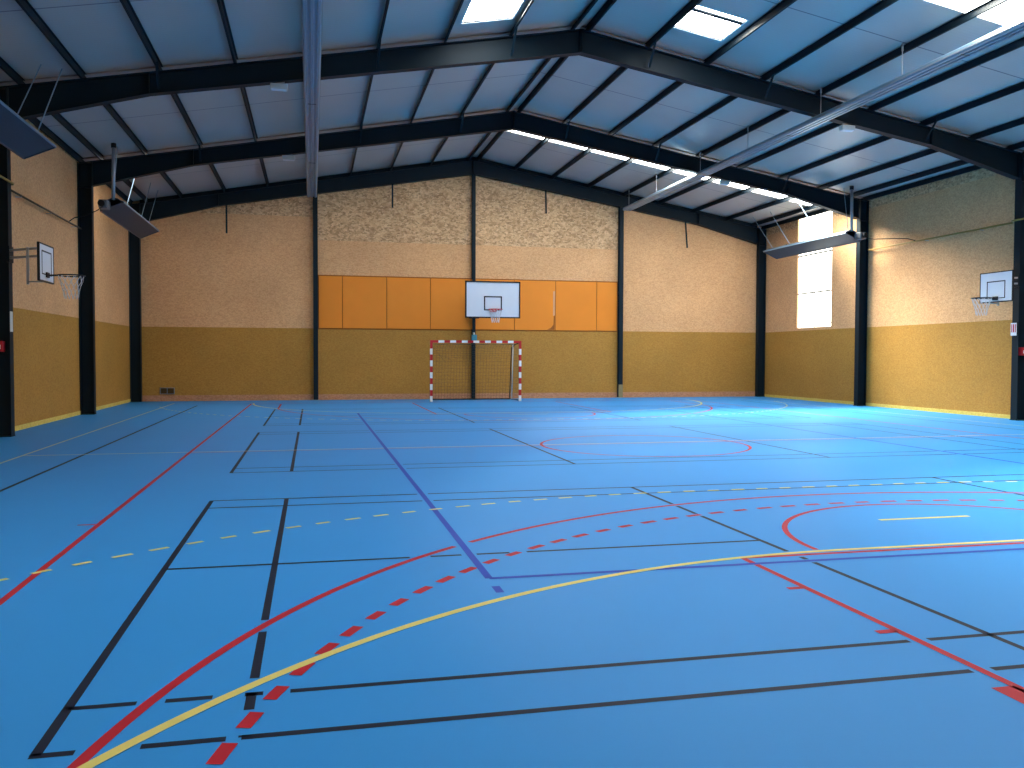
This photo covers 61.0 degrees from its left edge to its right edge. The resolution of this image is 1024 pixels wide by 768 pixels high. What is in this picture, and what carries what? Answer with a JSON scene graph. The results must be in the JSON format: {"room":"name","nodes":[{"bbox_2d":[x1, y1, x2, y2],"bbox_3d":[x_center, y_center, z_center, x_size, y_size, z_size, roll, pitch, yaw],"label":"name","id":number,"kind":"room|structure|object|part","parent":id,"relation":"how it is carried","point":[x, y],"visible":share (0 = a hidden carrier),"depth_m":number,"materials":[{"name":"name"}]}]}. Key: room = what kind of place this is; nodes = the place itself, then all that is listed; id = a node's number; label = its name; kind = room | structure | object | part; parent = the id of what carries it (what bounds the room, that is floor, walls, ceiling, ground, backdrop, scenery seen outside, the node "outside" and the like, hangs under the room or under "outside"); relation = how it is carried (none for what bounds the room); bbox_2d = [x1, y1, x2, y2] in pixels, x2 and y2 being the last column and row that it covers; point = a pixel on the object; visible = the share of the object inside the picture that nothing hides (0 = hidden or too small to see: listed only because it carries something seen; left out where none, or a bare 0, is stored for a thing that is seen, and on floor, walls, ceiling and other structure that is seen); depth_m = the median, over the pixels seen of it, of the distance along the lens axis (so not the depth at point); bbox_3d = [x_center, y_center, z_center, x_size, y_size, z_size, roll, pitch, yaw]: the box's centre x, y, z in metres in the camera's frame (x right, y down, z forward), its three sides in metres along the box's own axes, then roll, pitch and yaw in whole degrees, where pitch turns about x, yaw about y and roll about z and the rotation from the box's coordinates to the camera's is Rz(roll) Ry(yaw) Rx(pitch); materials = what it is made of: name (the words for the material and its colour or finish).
{"room":"sports hall","nodes":[
{"label":"sports hall","id":0,"kind":"room"},
{"bbox_2d":[11,119,129,425],"bbox_3d":[-9.123,-2.267,13.193,0.120,6.725,32.230,0,2,-13],"label":"wall","id":1,"kind":"structure","parent":0,"point":[45,323],"depth_m":20.76,"materials":[{"name":"beige paint"}]},
{"bbox_2d":[0,175,81,228],"bbox_3d":[-9.354,-3.755,15.592,0.340,0.057,13.802,0,2,-15],"label":"gas pipe","id":2,"kind":"object","parent":1,"relation":"attached to","point":[2,177],"visible":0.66,"depth_m":18.61,"materials":[{"name":"metal"}]},
{"bbox_2d":[69,206,102,220],"bbox_3d":[-10.386,-4.147,21.064,0.822,0.398,0.334,0,2,-3],"label":"gas hose","id":3,"kind":"object","parent":2,"relation":"on","point":[101,206],"visible":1,"depth_m":21.02,"materials":[{"name":"rubber"}]},
{"bbox_2d":[15,399,130,430],"bbox_3d":[-9.072,1.044,13.306,0.022,0.100,32.218,0,2,-13],"label":"baseboard","id":4,"kind":"structure","parent":1,"relation":"attached to","point":[44,421],"depth_m":20.67,"materials":[{"name":"yellow wood"}]},
{"bbox_2d":[83,108,510,161],"bbox_3d":[-5.651,-6.885,23.999,11.435,2.086,0.480,0,2,-13],"label":"beam","id":5,"kind":"structure","parent":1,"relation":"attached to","point":[504,109],"depth_m":23.78,"materials":[{"name":"black metal"}]},
{"bbox_2d":[132,175,760,395],"bbox_3d":[-1.440,-3.863,31.511,23.070,8.800,0.120,0,2,-13],"label":"wall","id":6,"kind":"structure","parent":0,"point":[223,313],"depth_m":31.10,"materials":[{"name":"beige paint"}]},
{"bbox_2d":[160,388,174,393],"bbox_3d":[-11.585,0.232,29.235,0.460,0.220,0.029,0,2,-13],"label":"air vent","id":7,"kind":"object","parent":6,"relation":"in","point":[170,390],"visible":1,"depth_m":29.22,"materials":[{"name":"metal"}]},
{"bbox_2d":[319,276,341,327],"bbox_3d":[-6.330,-2.855,30.340,0.793,1.810,0.024,0,2,-13],"label":"wall panel","id":8,"kind":"object","parent":6,"relation":"attached to","point":[330,287],"visible":1,"depth_m":30.33,"materials":[{"name":"orange wood"}]},
{"bbox_2d":[343,276,385,328],"bbox_3d":[-5.182,-2.860,30.604,1.518,1.810,0.024,0,2,-13],"label":"wall panel","id":9,"kind":"object","parent":6,"relation":"attached to","point":[364,298],"visible":1,"depth_m":30.59,"materials":[{"name":"orange wood"}]},
{"bbox_2d":[387,277,429,328],"bbox_3d":[-3.676,-2.866,30.950,1.528,1.810,0.024,0,2,-13],"label":"wall panel","id":10,"kind":"object","parent":6,"relation":"attached to","point":[408,299],"visible":1,"depth_m":30.93,"materials":[{"name":"orange wood"}]},
{"bbox_2d":[142,391,754,401],"bbox_3d":[-1.438,0.437,31.588,23.046,0.200,0.022,0,2,-13],"label":"baseboard","id":11,"kind":"structure","parent":6,"relation":"attached to","point":[734,393],"depth_m":31.18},
{"bbox_2d":[431,278,471,329],"bbox_3d":[-2.175,-2.873,31.294,1.508,1.810,0.024,0,2,-13],"label":"wall panel","id":12,"kind":"object","parent":6,"relation":"attached to","point":[447,295],"visible":0.94,"depth_m":31.26,"materials":[{"name":"orange wood"}]},
{"bbox_2d":[318,275,617,331],"bbox_3d":[-1.394,-2.877,31.490,11.000,1.890,0.007,0,2,-13],"label":"trim","id":13,"kind":"structure","parent":6,"relation":"attached to","point":[318,275],"depth_m":31.27,"materials":[{"name":"brown wood"}]},
{"bbox_2d":[476,279,513,329],"bbox_3d":[-0.670,-2.880,31.640,1.538,1.810,0.024,0,2,-13],"label":"wall panel","id":14,"kind":"object","parent":6,"relation":"attached to","point":[481,323],"visible":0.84,"depth_m":31.66,"materials":[{"name":"orange wood"}]},
{"bbox_2d":[515,280,554,329],"bbox_3d":[0.851,-2.886,31.987,1.538,1.810,0.028,0,2,-13],"label":"wall panel","id":15,"kind":"object","parent":6,"relation":"attached to","point":[537,298],"visible":0.96,"depth_m":31.99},
{"bbox_2d":[556,281,595,330],"bbox_3d":[2.386,-2.893,32.342,1.568,1.810,0.024,0,2,-13],"label":"wall panel","id":16,"kind":"object","parent":6,"relation":"attached to","point":[575,301],"visible":1,"depth_m":32.33,"materials":[{"name":"orange wood"}]},
{"bbox_2d":[597,282,616,330],"bbox_3d":[3.555,-2.898,32.610,0.788,1.810,0.024,0,2,-13],"label":"wall panel","id":17,"kind":"object","parent":6,"relation":"attached to","point":[606,291],"visible":1,"depth_m":32.60,"materials":[{"name":"orange wood"}]},
{"bbox_2d":[0,396,1023,767],"bbox_3d":[2.167,1.143,15.897,23.470,0.203,32.630,0,2,-13],"label":"floor","id":18,"kind":"structure","parent":0,"point":[631,582],"depth_m":5.81,"materials":[{"name":"blue paint"}]},
{"bbox_2d":[313,193,318,399],"bbox_3d":[-6.802,-3.009,30.127,0.200,7.149,0.200,0,2,-13],"label":"post","id":19,"kind":"object","parent":18,"relation":"on","point":[315,200],"visible":0.88,"depth_m":30.04,"materials":[{"name":"metal"}]},
{"bbox_2d":[128,157,766,401],"bbox_3d":[-1.403,-3.801,31.306,23.070,8.688,0.240,0,2,-13],"label":"frame","id":20,"kind":"object","parent":18,"relation":"on","point":[167,206],"visible":0.89,"depth_m":30.80,"materials":[{"name":"paint"}]},
{"bbox_2d":[225,204,227,232],"bbox_3d":[-9.612,-5.561,29.291,0.100,0.968,0.050,0,2,-13],"label":"hanging rod","id":21,"kind":"object","parent":20,"relation":"hanging from","point":[225,204],"visible":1,"depth_m":29.28,"materials":[{"name":"paint"}]},
{"bbox_2d":[545,190,546,213],"bbox_3d":[1.228,-6.649,31.747,0.100,0.852,0.050,0,2,-13],"label":"hanging rod","id":22,"kind":"object","parent":20,"relation":"hanging from","point":[545,190],"visible":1,"depth_m":31.74,"materials":[{"name":"paint"}]},
{"bbox_2d":[684,221,687,247],"bbox_3d":[6.606,-5.667,33.014,0.160,1.002,0.050,0,2,-13],"label":"hanging rod","id":23,"kind":"object","parent":20,"relation":"hanging from","point":[684,221],"visible":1,"depth_m":33.01,"materials":[{"name":"paint"}]},
{"bbox_2d":[77,111,868,414],"bbox_3d":[0.066,-3.530,24.915,23.070,8.560,0.626,0,2,-13],"label":"frame","id":24,"kind":"object","parent":18,"relation":"on","point":[90,174],"visible":0.98,"depth_m":24.38,"materials":[{"name":"paint"}]},
{"bbox_2d":[282,154,294,160],"bbox_3d":[-6.066,-6.155,23.620,0.340,0.173,0.140,0,2,-13],"label":"emergency light","id":25,"kind":"object","parent":24,"relation":"attached to","point":[290,157],"visible":1,"depth_m":23.57,"materials":[{"name":"plastic"}]},
{"bbox_2d":[513,108,862,198],"bbox_3d":[5.591,-6.934,26.581,11.435,2.086,0.480,0,2,-13],"label":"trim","id":26,"kind":"structure","parent":24,"relation":"attached to","point":[514,109],"depth_m":26.21,"materials":[{"name":"black metal"}]},
{"bbox_2d":[718,179,729,184],"bbox_3d":[6.458,-6.154,26.497,0.340,0.173,0.140,0,2,-13],"label":"emergency light","id":27,"kind":"object","parent":24,"relation":"attached to","point":[721,181],"visible":1,"depth_m":26.44,"materials":[{"name":"plastic"}]},
{"bbox_3d":[6.458,-6.138,26.497,0.340,0.110,0.140,0,2,-13],"label":"casing","id":28,"kind":"part","parent":27,"relation":"part of","materials":[{"name":"plastic"}]},
{"bbox_2d":[471,173,475,397],"bbox_3d":[-1.387,-3.501,31.356,0.200,8.087,0.200,0,2,-13],"label":"post","id":29,"kind":"object","parent":18,"relation":"on","point":[473,227],"visible":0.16,"depth_m":31.25,"materials":[{"name":"metal"}]},
{"bbox_2d":[471,332,476,339],"bbox_3d":[-1.361,-1.708,31.278,0.200,0.307,0.095,0,2,-13],"label":"winch","id":30,"kind":"object","parent":29,"relation":"attached to","point":[473,337],"visible":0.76,"depth_m":31.24,"materials":[{"name":"teal metal"}]},
{"bbox_3d":[-1.361,-1.665,31.280,0.200,0.220,0.095,0,2,-13],"label":"casing","id":31,"kind":"part","parent":30,"relation":"part of","materials":[{"name":"teal plastic"}]},
{"bbox_2d":[465,281,519,322],"bbox_3d":[-0.929,-2.670,29.287,1.800,1.341,4.094,0,2,-13],"label":"basketball hoop","id":32,"kind":"object","parent":29,"relation":"attached to","point":[483,299],"visible":1,"depth_m":27.89,"materials":[{"name":"black paint"}]},
{"bbox_2d":[429,340,521,401],"bbox_3d":[-1.345,-0.461,30.226,3.160,2.080,1.158,0,2,-13],"label":"goal","id":33,"kind":"object","parent":18,"relation":"on","point":[512,377],"visible":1,"depth_m":30.26,"materials":[{"name":"white paint"}]},
{"bbox_3d":[-2.725,-0.397,29.357,0.080,2.000,0.080,0,2,-13],"label":"post","id":34,"kind":"part","parent":33,"relation":"part of","materials":[{"name":"white metal"}]},
{"bbox_3d":[0.277,-0.410,30.046,0.080,2.000,0.080,0,2,-13],"label":"post","id":35,"kind":"part","parent":33,"relation":"part of","materials":[{"name":"white metal"}]},
{"bbox_2d":[0,27,1023,436],"bbox_3d":[1.501,-3.328,18.671,23.070,8.560,0.626,0,2,-13],"label":"frame","id":36,"kind":"object","parent":18,"relation":"on","point":[82,93],"visible":0.94,"depth_m":18.24,"materials":[{"name":"paint"}]},
{"bbox_2d":[0,341,4,351],"bbox_3d":[-9.618,-0.704,16.317,0.160,0.200,0.150,0,2,-13],"label":"fire alarm","id":37,"kind":"object","parent":36,"relation":"attached to","point":[2,343],"visible":1,"depth_m":16.27,"materials":[{"name":"red paint"}]},
{"bbox_2d":[10,311,12,331],"bbox_3d":[-9.440,-1.176,16.405,0.008,0.380,0.140,0,2,-13],"label":"safety sign","id":38,"kind":"object","parent":36,"relation":"attached to","point":[11,313],"visible":1,"depth_m":16.40,"materials":[{"name":"plastic"}]},
{"bbox_2d":[6,241,85,298],"bbox_3d":[-8.605,-2.060,16.045,1.922,1.026,0.841,2,2,43],"label":"basketball hoop","id":39,"kind":"object","parent":36,"relation":"attached to","point":[45,253],"visible":1,"depth_m":15.70,"materials":[{"name":"black paint"}]},
{"bbox_3d":[-9.449,-2.436,16.372,0.050,0.300,0.240,0,2,-13],"label":"mounting plate","id":40,"kind":"part","parent":39,"relation":"part of","materials":[{"name":"paint"}]},
{"bbox_3d":[-8.842,-2.169,16.050,1.258,0.690,0.361,1,2,28],"label":"arm frame","id":41,"kind":"part","parent":39,"relation":"part of","materials":[{"name":"metal"}]},
{"bbox_2d":[0,57,147,201],"bbox_3d":[-8.501,-5.564,13.281,0.084,0.135,32.090,0,2,-13],"label":"roof purlin","id":42,"kind":"structure","parent":36,"relation":"on","point":[4,65],"depth_m":19.68,"materials":[{"name":"paint"}]},
{"bbox_2d":[15,0,182,197],"bbox_3d":[-7.458,-5.761,13.514,0.084,0.135,32.090,0,2,-13],"label":"roof purlin","id":43,"kind":"structure","parent":36,"relation":"on","point":[25,5],"depth_m":15.66,"materials":[{"name":"paint"}]},
{"bbox_2d":[217,0,268,186],"bbox_3d":[-4.747,-6.274,14.120,0.084,0.135,32.090,0,2,-13],"label":"roof purlin","id":44,"kind":"structure","parent":36,"relation":"on","point":[221,5],"depth_m":16.91,"materials":[{"name":"paint"}]},
{"bbox_2d":[270,82,287,91],"bbox_3d":[-4.651,-5.949,17.371,0.340,0.173,0.140,0,2,-13],"label":"emergency light","id":45,"kind":"object","parent":36,"relation":"attached to","point":[279,86],"visible":1,"depth_m":17.32,"materials":[{"name":"plastic"}]},
{"bbox_2d":[271,88,286,91],"bbox_3d":[-4.651,-5.870,17.374,0.300,0.015,0.110,0,2,-13],"label":"diffuser","id":46,"kind":"object","parent":45,"relation":"attached to","point":[272,89],"depth_m":17.34,"materials":[{"name":"white paint"}]},
{"bbox_2d":[0,26,576,85],"bbox_3d":[-4.216,-6.683,17.755,11.435,2.086,0.480,0,2,-13],"label":"beam","id":47,"kind":"structure","parent":36,"relation":"attached to","point":[300,54],"depth_m":17.45,"materials":[{"name":"black metal"}]},
{"bbox_2d":[390,0,463,170],"bbox_3d":[-0.681,-7.042,15.030,0.084,0.135,32.090,0,2,-13],"label":"roof purlin","id":48,"kind":"structure","parent":36,"relation":"on","point":[461,1],"depth_m":20.50,"materials":[{"name":"paint"}]},
{"bbox_2d":[430,0,533,164],"bbox_3d":[0.684,-7.300,15.335,0.084,0.135,32.090,0,2,-13],"label":"roof purlin","id":49,"kind":"structure","parent":36,"relation":"on","point":[530,2],"depth_m":21.18,"materials":[{"name":"paint"}]},
{"bbox_2d":[468,0,597,159],"bbox_3d":[2.020,-7.552,15.634,0.084,0.135,32.090,0,2,-13],"label":"roof purlin","id":50,"kind":"structure","parent":36,"relation":"on","point":[593,2],"depth_m":21.75,"materials":[{"name":"paint"}]},
{"bbox_2d":[477,0,616,160],"bbox_3d":[2.332,-7.553,15.705,0.084,0.135,32.090,0,2,-13],"label":"roof purlin","id":51,"kind":"structure","parent":36,"relation":"on","point":[608,4],"depth_m":21.81,"materials":[{"name":"paint"}]},
{"bbox_2d":[551,0,796,178],"bbox_3d":[5.031,-7.067,16.341,0.084,0.135,32.090,0,2,-13],"label":"roof purlin","id":52,"kind":"structure","parent":36,"relation":"on","point":[784,4],"depth_m":19.18,"materials":[{"name":"paint"}]},
{"bbox_2d":[579,26,1023,151],"bbox_3d":[7.026,-6.732,20.336,11.435,2.086,0.480,0,2,-13],"label":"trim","id":53,"kind":"structure","parent":36,"relation":"attached to","point":[581,27],"depth_m":19.91,"materials":[{"name":"black metal"}]},
{"bbox_2d":[623,0,1008,195],"bbox_3d":[7.739,-6.579,16.979,0.084,0.135,32.090,0,2,-13],"label":"roof purlin","id":54,"kind":"structure","parent":36,"relation":"on","point":[990,4],"depth_m":18.19,"materials":[{"name":"paint"}]},
{"bbox_2d":[659,37,1023,203],"bbox_3d":[9.093,-6.335,17.298,0.084,0.135,32.090,0,2,-13],"label":"roof purlin","id":55,"kind":"structure","parent":36,"relation":"on","point":[1018,43],"depth_m":19.45,"materials":[{"name":"paint"}]},
{"bbox_2d":[839,123,854,131],"bbox_3d":[7.795,-5.968,20.230,0.340,0.173,0.140,0,2,-13],"label":"emergency light","id":56,"kind":"object","parent":36,"relation":"attached to","point":[845,127],"visible":1,"depth_m":20.18,"materials":[{"name":"plastic"}]},
{"bbox_3d":[7.795,-5.952,20.230,0.340,0.110,0.140,0,2,-13],"label":"casing","id":57,"kind":"part","parent":56,"relation":"part of","materials":[{"name":"plastic"}]},
{"bbox_2d":[726,117,1023,219],"bbox_3d":[11.801,-5.846,17.936,0.084,0.135,32.090,0,2,-13],"label":"roof purlin","id":58,"kind":"structure","parent":36,"relation":"on","point":[1018,122],"depth_m":24.11,"materials":[{"name":"paint"}]},
{"bbox_2d":[751,141,1023,225],"bbox_3d":[12.843,-5.658,18.181,0.084,0.135,32.090,0,2,-13],"label":"roof purlin","id":59,"kind":"structure","parent":36,"relation":"on","point":[1018,145],"depth_m":25.38,"materials":[{"name":"paint"}]},
{"bbox_2d":[971,270,1020,315],"bbox_3d":[11.746,-2.182,21.142,0.911,1.064,1.371,2,2,38],"label":"basketball hoop","id":60,"kind":"object","parent":36,"relation":"attached to","point":[998,286],"visible":1,"depth_m":20.96,"materials":[{"name":"black paint"}]},
{"bbox_3d":[12.383,-2.532,21.385,0.050,0.300,0.240,0,2,-13],"label":"mounting plate","id":61,"kind":"part","parent":60,"relation":"part of","materials":[{"name":"paint"}]},
{"bbox_2d":[1011,323,1016,335],"bbox_3d":[12.356,-1.348,21.427,0.010,0.310,0.180,0,2,-13],"label":"safety sign","id":62,"kind":"object","parent":36,"relation":"attached to","point":[1013,325],"visible":1,"depth_m":21.42,"materials":[{"name":"white paint"}]},
{"bbox_2d":[1018,347,1023,355],"bbox_3d":[12.564,-0.801,21.410,0.160,0.200,0.150,0,2,-13],"label":"fire alarm","id":63,"kind":"object","parent":36,"relation":"attached to","point":[1021,349],"visible":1,"depth_m":21.34,"materials":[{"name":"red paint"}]},
{"bbox_2d":[616,207,623,397],"bbox_3d":[4.070,-3.050,32.624,0.200,7.135,0.200,0,2,-13],"label":"post","id":64,"kind":"object","parent":18,"relation":"on","point":[620,210],"visible":1,"depth_m":32.59,"materials":[{"name":"metal"}]},
{"bbox_2d":[0,0,1023,225],"bbox_3d":[2.190,-6.658,15.650,23.070,2.167,32.430,0,2,-13],"label":"ceiling","id":65,"kind":"structure","parent":0,"point":[803,23],"depth_m":19.90,"materials":[{"name":"metal"}]},
{"bbox_2d":[0,64,62,158],"bbox_3d":[-7.910,-4.877,12.859,0.621,1.765,6.760,0,2,-13],"label":"heater","id":66,"kind":"object","parent":65,"relation":"hanging from","point":[17,135],"visible":1,"depth_m":14.89,"materials":[{"name":"grey metal"}]},
{"bbox_2d":[0,104,52,157],"bbox_3d":[-7.961,-4.138,12.948,0.521,0.239,6.050,0,2,-13],"label":"grille","id":67,"kind":"object","parent":66,"relation":"attached to","point":[17,135],"depth_m":14.79,"materials":[{"name":"metal"}]},
{"bbox_3d":[-7.695,-4.257,13.005,0.041,0.051,6.050,0,2,-13],"label":"edge trim","id":68,"kind":"part","parent":66,"relation":"part of","materials":[{"name":"metal"}]},
{"bbox_2d":[28,118,132,203],"bbox_3d":[-8.979,-5.474,13.174,0.084,0.135,32.090,0,2,-13],"label":"roof purlin","id":69,"kind":"structure","parent":65,"relation":"attached to","point":[35,121],"depth_m":20.81,"materials":[{"name":"paint"}]},
{"bbox_2d":[97,143,158,238],"bbox_3d":[-10.612,-5.231,24.508,0.572,1.719,6.787,0,2,-13],"label":"heater","id":70,"kind":"object","parent":65,"relation":"hanging from","point":[117,210],"visible":0.99,"depth_m":22.96,"materials":[{"name":"grey metal"}]},
{"bbox_2d":[100,202,157,237],"bbox_3d":[-10.534,-4.500,24.151,0.521,0.239,5.150,0,2,-13],"label":"grille","id":71,"kind":"object","parent":70,"relation":"attached to","point":[121,213],"depth_m":23.71,"materials":[{"name":"grey metal"}]},
{"bbox_3d":[-10.268,-4.620,24.208,0.041,0.051,5.150,0,2,-13],"label":"edge trim","id":72,"kind":"part","parent":70,"relation":"part of","materials":[{"name":"metal"}]},
{"bbox_2d":[120,0,225,191],"bbox_3d":[-6.112,-6.016,13.815,0.084,0.135,32.090,0,2,-13],"label":"roof purlin","id":73,"kind":"structure","parent":65,"relation":"attached to","point":[126,4],"depth_m":16.30,"materials":[{"name":"paint"}]},
{"bbox_2d":[301,0,322,197],"bbox_3d":[-3.590,-6.257,15.603,0.326,0.789,28.400,0,2,-13],"label":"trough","id":74,"kind":"object","parent":65,"relation":"hanging from","point":[311,10],"visible":1,"depth_m":16.94,"materials":[{"name":"metal"}]},
{"bbox_2d":[350,0,389,175],"bbox_3d":[-2.036,-6.786,14.726,0.084,0.135,32.090,0,2,-13],"label":"roof purlin","id":75,"kind":"structure","parent":65,"relation":"attached to","point":[387,1],"depth_m":19.86,"materials":[{"name":"paint"}]},
{"bbox_2d":[460,0,524,23],"bbox_3d":[-0.331,-7.351,16.830,1.110,0.304,1.560,0,2,-13],"label":"window","id":76,"kind":"structure","parent":65,"relation":"in","point":[506,17],"depth_m":17.50,"materials":[{"name":"glass"}]},
{"bbox_2d":[514,0,702,169],"bbox_3d":[3.667,-7.313,16.020,0.084,0.135,32.090,0,2,-13],"label":"roof purlin","id":77,"kind":"structure","parent":65,"relation":"attached to","point":[692,4],"depth_m":21.13,"materials":[{"name":"paint"}]},
{"bbox_2d":[673,5,748,41],"bbox_3d":[4.006,-7.358,17.646,1.130,0.307,1.210,0,2,-13],"label":"window","id":78,"kind":"structure","parent":65,"relation":"in","point":[696,9],"depth_m":17.35,"materials":[{"name":"glass"}]},
{"bbox_2d":[588,0,897,186],"bbox_3d":[6.385,-6.823,16.660,0.084,0.135,32.090,0,2,-13],"label":"roof purlin","id":79,"kind":"structure","parent":65,"relation":"attached to","point":[883,4],"depth_m":18.69,"materials":[{"name":"paint"}]},
{"bbox_2d":[753,186,867,258],"bbox_3d":[9.839,-5.326,29.511,0.572,1.708,6.587,0,2,-13],"label":"heater","id":80,"kind":"object","parent":65,"relation":"hanging from","point":[850,236],"visible":1,"depth_m":28.38,"materials":[{"name":"grey metal"}]},
{"bbox_3d":[9.666,-4.717,29.092,0.041,0.051,4.950,0,2,-13],"label":"edge trim","id":81,"kind":"part","parent":80,"relation":"part of","materials":[{"name":"metal"}]},
{"bbox_2d":[765,233,859,257],"bbox_3d":[9.931,-4.600,29.157,0.521,0.239,4.950,0,2,-13],"label":"grille","id":82,"kind":"object","parent":80,"relation":"attached to","point":[836,239],"depth_m":28.82,"materials":[{"name":"grey metal"}]},
{"bbox_2d":[623,17,1023,210],"bbox_3d":[7.404,-6.306,18.127,0.326,0.789,28.400,0,2,-13],"label":"duct","id":83,"kind":"object","parent":65,"relation":"hanging from","point":[1016,27],"visible":1,"depth_m":18.23,"materials":[{"name":"metal"}]},
{"bbox_2d":[693,81,1023,211],"bbox_3d":[10.456,-6.089,17.619,0.084,0.135,32.090,0,2,-13],"label":"roof purlin","id":84,"kind":"structure","parent":65,"relation":"attached to","point":[1020,86],"depth_m":22.37,"materials":[{"name":"paint"}]},
{"bbox_2d":[761,152,1023,228],"bbox_3d":[13.320,-5.572,18.294,0.084,0.135,32.090,0,2,-13],"label":"roof purlin","id":85,"kind":"structure","parent":65,"relation":"attached to","point":[973,167],"depth_m":26.00,"materials":[{"name":"paint"}]},
{"bbox_2d":[765,168,1014,414],"bbox_3d":[13.478,-2.366,18.382,0.120,6.725,32.230,0,2,-13],"label":"wall","id":86,"kind":"structure","parent":0,"point":[928,346],"depth_m":25.51,"materials":[{"name":"beige paint"}]},
{"bbox_2d":[798,211,832,327],"bbox_3d":[10.656,-3.974,30.576,0.050,3.950,2.150,0,2,-13],"label":"window","id":87,"kind":"structure","parent":86,"relation":"in","point":[815,268],"depth_m":30.57,"materials":[{"name":"glass"}]},
{"bbox_2d":[765,394,1009,418],"bbox_3d":[13.411,0.945,18.468,0.022,0.100,32.218,0,2,-13],"label":"baseboard","id":88,"kind":"structure","parent":86,"relation":"attached to","point":[766,395],"depth_m":25.82,"materials":[{"name":"yellow wood"}]},
{"bbox_2d":[868,218,1023,250],"bbox_3d":[12.646,-3.992,20.639,0.314,0.057,13.801,0,2,-11],"label":"gas pipe","id":89,"kind":"object","parent":86,"relation":"attached to","point":[1012,221],"visible":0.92,"depth_m":23.83,"materials":[{"name":"metal"}]},
{"bbox_2d":[867,238,914,240],"bbox_3d":[11.212,-4.291,25.797,0.106,0.250,1.515,-1,2,-39],"label":"gas hose","id":90,"kind":"object","parent":89,"relation":"on","point":[867,238],"visible":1,"depth_m":25.64,"materials":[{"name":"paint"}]}
]}

